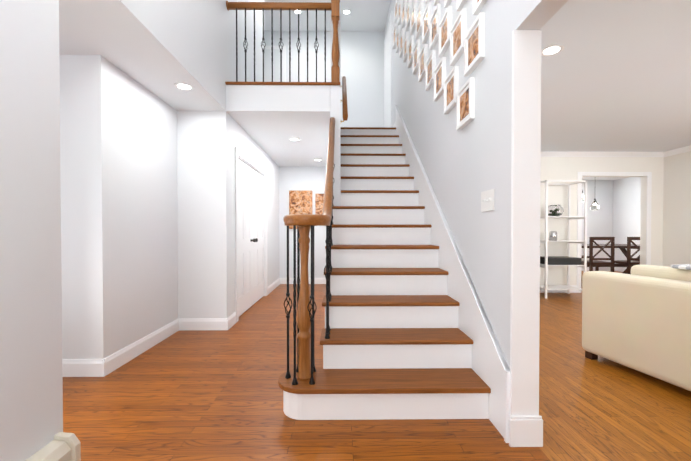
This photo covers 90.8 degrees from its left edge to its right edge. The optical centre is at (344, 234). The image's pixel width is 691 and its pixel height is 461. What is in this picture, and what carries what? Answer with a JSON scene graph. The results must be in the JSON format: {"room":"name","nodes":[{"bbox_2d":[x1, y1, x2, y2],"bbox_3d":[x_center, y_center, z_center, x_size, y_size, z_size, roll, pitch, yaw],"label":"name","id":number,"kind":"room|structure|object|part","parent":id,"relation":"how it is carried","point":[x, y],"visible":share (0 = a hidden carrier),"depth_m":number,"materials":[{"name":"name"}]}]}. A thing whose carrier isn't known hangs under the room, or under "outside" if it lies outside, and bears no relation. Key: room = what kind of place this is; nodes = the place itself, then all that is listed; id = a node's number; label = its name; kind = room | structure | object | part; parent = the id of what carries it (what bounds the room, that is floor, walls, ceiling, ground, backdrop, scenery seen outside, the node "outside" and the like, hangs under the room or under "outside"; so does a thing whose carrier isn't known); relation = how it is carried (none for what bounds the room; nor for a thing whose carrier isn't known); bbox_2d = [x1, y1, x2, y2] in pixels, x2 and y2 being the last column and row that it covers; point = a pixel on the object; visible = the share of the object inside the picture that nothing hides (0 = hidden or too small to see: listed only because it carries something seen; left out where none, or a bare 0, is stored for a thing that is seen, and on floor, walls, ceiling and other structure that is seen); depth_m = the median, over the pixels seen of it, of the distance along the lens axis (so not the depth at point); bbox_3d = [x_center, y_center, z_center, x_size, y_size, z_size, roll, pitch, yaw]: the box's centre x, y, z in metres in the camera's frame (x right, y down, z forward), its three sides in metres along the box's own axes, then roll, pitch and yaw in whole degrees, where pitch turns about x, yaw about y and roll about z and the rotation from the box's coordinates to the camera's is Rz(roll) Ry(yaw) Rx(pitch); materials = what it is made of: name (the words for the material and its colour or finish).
{"room":"entrance hall","nodes":[
{"label":"entrance hall","id":0,"kind":"room"},
{"bbox_2d":[59,55,113,358],"bbox_3d":[-2.518,-0.134,2.541,1.500,2.340,0.120,0,1,-1],"label":"wall","id":1,"kind":"structure","parent":0,"point":[86,171],"depth_m":2.49,"materials":[{"name":"paint"}]},
{"bbox_2d":[62,357,107,376],"bbox_3d":[-2.410,0.974,2.488,1.316,0.125,0.016,0,1,-1],"label":"baseboard","id":2,"kind":"structure","parent":1,"relation":"attached to","point":[104,367],"depth_m":2.49,"materials":[{"name":"white wood"}]},
{"bbox_2d":[59,0,213,110],"bbox_3d":[-2.302,-1.411,1.004,1.900,0.250,5.472,0,1,-1],"label":"ceiling","id":3,"kind":"structure","parent":0,"point":[91,27],"depth_m":2.38,"materials":[{"name":"paint"}]},
{"bbox_2d":[174,82,193,89],"bbox_3d":[-1.413,-1.306,3.009,0.158,0.006,0.158,0,1,-1],"label":"recessed light","id":4,"kind":"object","parent":3,"relation":"in","point":[182,86],"visible":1,"depth_m":3.00,"materials":[{"name":"white"}]},
{"bbox_2d":[0,0,278,460],"bbox_3d":[-1.531,-1.473,2.526,0.635,5.018,8.500,0,1,-1],"label":"wall","id":5,"kind":"structure","parent":0,"point":[31,398],"depth_m":1.37,"materials":[{"name":"paint"}]},
{"bbox_2d":[25,432,80,460],"bbox_3d":[-1.141,0.951,0.024,0.090,0.208,2.830,0,1,-1],"label":"baseboard heater","id":6,"kind":"object","parent":5,"relation":"attached to","point":[63,446],"visible":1,"depth_m":1.39,"materials":[{"name":"beige metal"}]},
{"bbox_2d":[228,312,236,328],"bbox_3d":[-1.253,0.958,3.802,0.016,0.125,0.281,0,1,-1],"label":"baseboard","id":7,"kind":"structure","parent":5,"relation":"attached to","point":[232,318],"depth_m":3.80,"materials":[{"name":"white wood"}]},
{"bbox_2d":[238,159,263,315],"bbox_3d":[-1.277,0.033,4.777,0.101,1.928,1.492,0,1,-1],"label":"closet door","id":8,"kind":"structure","parent":5,"relation":"in","point":[251,228],"depth_m":4.70,"materials":[{"name":"white wood"}]},
{"bbox_2d":[235,147,267,321],"bbox_3d":[-1.323,-0.006,4.776,0.138,2.030,1.670,0,1,-1],"label":"trim","id":9,"kind":"structure","parent":5,"relation":"attached to","point":[239,154],"depth_m":4.09,"materials":[{"name":"white wood"}]},
{"bbox_2d":[268,278,280,293],"bbox_3d":[-1.279,0.929,6.221,0.016,0.125,1.175,0,1,-1],"label":"baseboard","id":10,"kind":"structure","parent":5,"relation":"attached to","point":[271,287],"depth_m":6.19,"materials":[{"name":"white wood"}]},
{"bbox_2d":[112,64,177,352],"bbox_3d":[-1.835,-0.141,3.125,0.120,2.340,1.032,0,1,-1],"label":"wall","id":11,"kind":"structure","parent":0,"point":[145,205],"depth_m":3.00,"materials":[{"name":"paint"}]},
{"bbox_2d":[108,318,179,373],"bbox_3d":[-1.766,0.967,3.086,0.016,0.125,1.139,0,1,-1],"label":"baseboard","id":12,"kind":"structure","parent":11,"relation":"attached to","point":[121,357],"depth_m":2.94,"materials":[{"name":"white wood"}]},
{"bbox_2d":[177,111,229,317],"bbox_3d":[-1.581,-0.148,3.703,0.640,2.340,0.120,0,1,-1],"label":"wall","id":13,"kind":"structure","parent":0,"point":[203,170],"depth_m":3.64,"materials":[{"name":"paint"}]},
{"bbox_2d":[179,318,228,329],"bbox_3d":[-1.502,0.960,3.649,0.517,0.125,0.017,0,1,-1],"label":"baseboard","id":14,"kind":"structure","parent":13,"relation":"attached to","point":[184,323],"depth_m":3.64,"materials":[{"name":"white wood"}]},
{"bbox_2d":[264,31,271,45],"bbox_3d":[-1.849,-2.834,6.816,0.870,2.400,0.120,0,1,-1],"label":"wall","id":15,"kind":"structure","parent":0,"point":[267,37],"depth_m":6.74,"materials":[{"name":"paint"}]},
{"bbox_2d":[264,10,271,30],"bbox_3d":[-1.917,-4.085,6.090,1.020,0.120,1.540,0,1,-1],"label":"ceiling","id":16,"kind":"structure","parent":0,"point":[267,25],"depth_m":6.51,"materials":[{"name":"paint"}]},
{"bbox_2d":[226,85,329,166],"bbox_3d":[-0.723,-1.475,5.211,1.108,0.278,3.148,0,1,-1],"label":"ceiling","id":17,"kind":"structure","parent":0,"point":[270,120],"depth_m":3.88,"materials":[{"name":"paint"}]},
{"bbox_2d":[225,0,339,84],"bbox_3d":[-0.651,-2.086,3.671,1.217,0.983,0.138,0,1,-1],"label":"landing railing","id":18,"kind":"object","parent":17,"relation":"on","point":[333,6],"visible":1,"depth_m":3.67,"materials":[{"name":"brown wood"}]},
{"bbox_3d":[-0.695,-2.468,3.680,1.129,0.088,0.090,0,1,-1],"label":"rail","id":19,"kind":"part","parent":18,"relation":"part of","materials":[{"name":"brown wood"}]},
{"bbox_2d":[289,138,299,140],"bbox_3d":[-0.692,-1.327,4.757,0.158,0.006,0.158,0,1,-1],"label":"recessed light","id":20,"kind":"object","parent":17,"relation":"in","point":[294,139],"visible":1,"depth_m":4.75,"materials":[{"name":"white plastic"}]},
{"bbox_2d":[264,0,390,31],"bbox_3d":[-0.211,-4.042,2.509,2.315,0.120,8.740,0,1,-1],"label":"ceiling","id":21,"kind":"structure","parent":0,"point":[367,15],"depth_m":6.32,"materials":[{"name":"paint"}]},
{"bbox_2d":[342,9,350,14],"bbox_3d":[0.043,-4.022,6.162,0.158,0.006,0.158,0,1,-1],"label":"recessed light","id":22,"kind":"object","parent":21,"relation":"in","point":[346,11],"visible":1,"depth_m":6.16,"materials":[{"name":"white"}]},
{"bbox_2d":[273,31,383,277],"bbox_3d":[-0.257,-1.525,6.849,2.315,5.018,0.120,0,1,-1],"label":"wall","id":23,"kind":"structure","parent":0,"point":[362,62],"depth_m":6.78,"materials":[{"name":"paint"}]},
{"bbox_2d":[264,46,285,81],"bbox_3d":[-1.604,-2.683,6.752,0.900,2.100,0.017,0,1,-1],"label":"door frame","id":24,"kind":"structure","parent":23,"relation":"attached to","point":[268,66],"depth_m":6.74,"materials":[{"name":"paint"}]},
{"bbox_2d":[289,190,311,228],"bbox_3d":[-0.863,-0.495,6.777,0.460,0.760,0.034,0,1,-1],"label":"framed picture","id":25,"kind":"object","parent":23,"relation":"attached to","point":[300,201],"depth_m":6.76},
{"bbox_2d":[281,278,325,283],"bbox_3d":[-0.729,0.922,6.806,1.050,0.125,0.017,0,1,-1],"label":"baseboard","id":26,"kind":"structure","parent":23,"relation":"attached to","point":[283,280],"depth_m":6.80,"materials":[{"name":"white wood"}]},
{"bbox_2d":[315,194,323,214],"bbox_3d":[-0.444,-0.540,6.781,0.260,0.550,0.034,0,1,-1],"label":"framed picture","id":27,"kind":"object","parent":23,"relation":"attached to","point":[319,198],"depth_m":6.76},
{"bbox_2d":[330,14,340,92],"bbox_3d":[-0.104,-2.020,4.446,0.110,0.830,1.378,0,1,-1],"label":"wall","id":28,"kind":"structure","parent":0,"point":[331,34],"depth_m":3.76,"materials":[{"name":"paint"}]},
{"bbox_2d":[330,85,340,205],"bbox_3d":[-0.112,-0.305,5.231,0.110,2.618,3.148,0,1,-1],"label":"wall strip","id":29,"kind":"object","parent":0,"point":[335,103],"visible":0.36,"depth_m":3.65,"materials":[{"name":"paint"}]},
{"bbox_2d":[63,271,690,460],"bbox_3d":[2.019,1.081,3.744,10.600,0.120,10.800,0,1,-1],"label":"floor","id":30,"kind":"structure","parent":0,"point":[198,395],"depth_m":2.00,"materials":[{"name":"brown wood"}]},
{"bbox_2d":[278,76,509,442],"bbox_3d":[0.204,-0.656,3.684,1.230,3.357,4.000,0,1,-1],"label":"staircase","id":31,"kind":"structure","parent":30,"relation":"on","point":[407,332],"depth_m":2.34,"materials":[{"name":"white wood"}]},
{"bbox_3d":[-0.227,-0.650,2.775,0.280,1.175,1.782,0,1,-1],"label":"handrail","id":32,"kind":"part","parent":31,"relation":"part of","materials":[{"name":"brown wood"}]},
{"bbox_2d":[540,180,586,297],"bbox_3d":[3.485,0.070,5.558,0.650,1.860,0.420,0,1,-1],"label":"shelving unit","id":33,"kind":"object","parent":30,"relation":"on","point":[553,211],"visible":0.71,"depth_m":5.38,"materials":[{"name":"white metal"}]},
{"bbox_2d":[549,231,556,240],"bbox_3d":[3.400,0.021,5.547,0.110,0.152,0.108,0,1,-1],"label":"canister","id":34,"kind":"object","parent":33,"relation":"on","point":[553,234],"depth_m":5.51,"materials":[{"name":"silver metal"}]},
{"bbox_2d":[582,237,614,271],"bbox_3d":[4.740,0.514,6.467,0.440,0.950,0.420,0,1,-1],"label":"dining chair","id":35,"kind":"object","parent":30,"relation":"on","point":[591,261],"visible":0.77,"depth_m":6.26,"materials":[{"name":"brown wood"}]},
{"bbox_2d":[582,244,639,273],"bbox_3d":[5.383,0.609,7.200,2.100,0.788,0.950,0,1,-1],"label":"dining table","id":36,"kind":"object","parent":30,"relation":"on","point":[621,247],"visible":0.08,"depth_m":7.16,"materials":[{"name":"brown wood"}]},
{"bbox_2d":[610,237,639,273],"bbox_3d":[5.440,0.513,6.474,0.440,0.950,0.420,0,1,-1],"label":"dining chair","id":37,"kind":"object","parent":30,"relation":"on","point":[629,262],"visible":0.4,"depth_m":6.27,"materials":[{"name":"brown wood"}]},
{"bbox_2d":[582,264,690,390],"bbox_3d":[2.699,0.594,1.856,0.980,0.900,2.300,0,1,-11],"label":"sofa","id":38,"kind":"object","parent":30,"relation":"on","point":[638,318],"visible":1,"depth_m":2.41,"materials":[{"name":"fabric"}]},
{"bbox_2d":[670,264,690,269],"bbox_3d":[2.539,0.319,1.923,0.355,0.210,1.000,0,1,-11],"label":"blanket","id":39,"kind":"object","parent":38,"relation":"on","point":[678,266],"depth_m":2.33,"materials":[{"name":"white fabric"}]},
{"bbox_2d":[384,0,567,368],"bbox_3d":[0.889,-1.473,2.551,0.115,5.018,8.500,0,1,-1],"label":"wall","id":40,"kind":"structure","parent":0,"point":[466,165],"depth_m":2.08,"materials":[{"name":"paint"}]},
{"bbox_2d":[384,10,391,126],"bbox_3d":[0.784,-2.676,6.136,0.018,2.100,0.940,0,1,-1],"label":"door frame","id":41,"kind":"structure","parent":40,"relation":"attached to","point":[388,80],"depth_m":6.04,"materials":[{"name":"white"}]},
{"bbox_2d":[481,189,493,211],"bbox_3d":[0.829,-0.197,1.986,0.016,0.120,0.170,0,1,-1],"label":"switch plate","id":42,"kind":"object","parent":40,"relation":"attached to","point":[487,200],"visible":1,"depth_m":1.98,"materials":[{"name":"white plastic"}]},
{"bbox_2d":[509,30,542,446],"bbox_3d":[0.898,0.021,1.682,0.163,2.050,0.034,0,1,-1],"label":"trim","id":43,"kind":"structure","parent":40,"relation":"attached to","point":[525,424],"depth_m":1.68,"materials":[{"name":"white wood"}]},
{"bbox_2d":[581,180,613,270],"bbox_3d":[5.262,-0.243,9.103,4.000,2.400,0.120,0,1,-1],"label":"wall","id":44,"kind":"structure","parent":0,"point":[599,222],"depth_m":9.06,"materials":[{"name":"paint"}]},
{"bbox_2d":[540,157,663,284],"bbox_3d":[3.259,-0.205,5.902,4.695,2.400,0.120,0,1,-1],"label":"wall","id":45,"kind":"structure","parent":0,"point":[561,168],"depth_m":5.85,"materials":[{"name":"beige paint"}]},
{"bbox_2d":[540,285,580,292],"bbox_3d":[2.504,0.934,5.840,3.125,0.125,0.016,0,1,-1],"label":"baseboard","id":46,"kind":"structure","parent":45,"relation":"attached to","point":[562,291],"depth_m":5.84,"materials":[{"name":"white wood"}]},
{"bbox_2d":[541,152,662,156],"bbox_3d":[3.192,-1.365,5.790,4.380,0.075,0.075,0,1,-1],"label":"crown molding","id":47,"kind":"structure","parent":45,"relation":"attached to","point":[622,154],"depth_m":5.80,"materials":[{"name":"white wood"}]},
{"bbox_2d":[577,172,651,286],"bbox_3d":[4.632,-0.039,5.851,1.270,2.070,0.014,0,1,-1],"label":"door frame","id":48,"kind":"structure","parent":45,"relation":"attached to","point":[648,218],"depth_m":5.84,"materials":[{"name":"white wood"}]},
{"bbox_2d":[540,0,690,179],"bbox_3d":[4.127,-1.438,3.676,6.385,0.120,10.920,0,1,-1],"label":"ceiling","id":49,"kind":"structure","parent":0,"point":[615,75],"depth_m":2.99,"materials":[{"name":"paint"}]},
{"bbox_2d":[541,44,563,55],"bbox_3d":[1.532,-1.360,2.520,0.158,0.006,0.158,0,1,-1],"label":"recessed light","id":50,"kind":"object","parent":49,"relation":"in","point":[551,50],"visible":0.85,"depth_m":2.51,"materials":[{"name":"white"}]},
{"bbox_2d":[590,198,599,210],"bbox_3d":[5.204,-0.959,7.074,0.170,0.920,0.170,0,1,-1],"label":"pendant light","id":51,"kind":"object","parent":49,"relation":"hanging from","point":[594,206],"visible":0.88,"depth_m":7.04,"materials":[{"name":"white glass"}]},
{"bbox_2d":[613,177,640,271],"bbox_3d":[7.220,-0.223,7.461,0.120,2.400,3.150,0,1,-1],"label":"wall","id":52,"kind":"structure","parent":0,"point":[616,215],"depth_m":8.66,"materials":[{"name":"paint"}]},
{"bbox_2d":[663,151,690,266],"bbox_3d":[5.587,-0.159,2.117,0.120,2.400,7.500,0,1,-1],"label":"wall","id":53,"kind":"structure","parent":0,"point":[677,213],"depth_m":5.62,"materials":[{"name":"beige paint"}]},
{"bbox_2d":[663,145,690,156],"bbox_3d":[5.489,-1.321,2.102,0.075,0.075,7.500,0,1,-1],"label":"crown molding","id":54,"kind":"structure","parent":53,"relation":"attached to","point":[688,148],"depth_m":5.57,"materials":[{"name":"white wood"}]}
]}

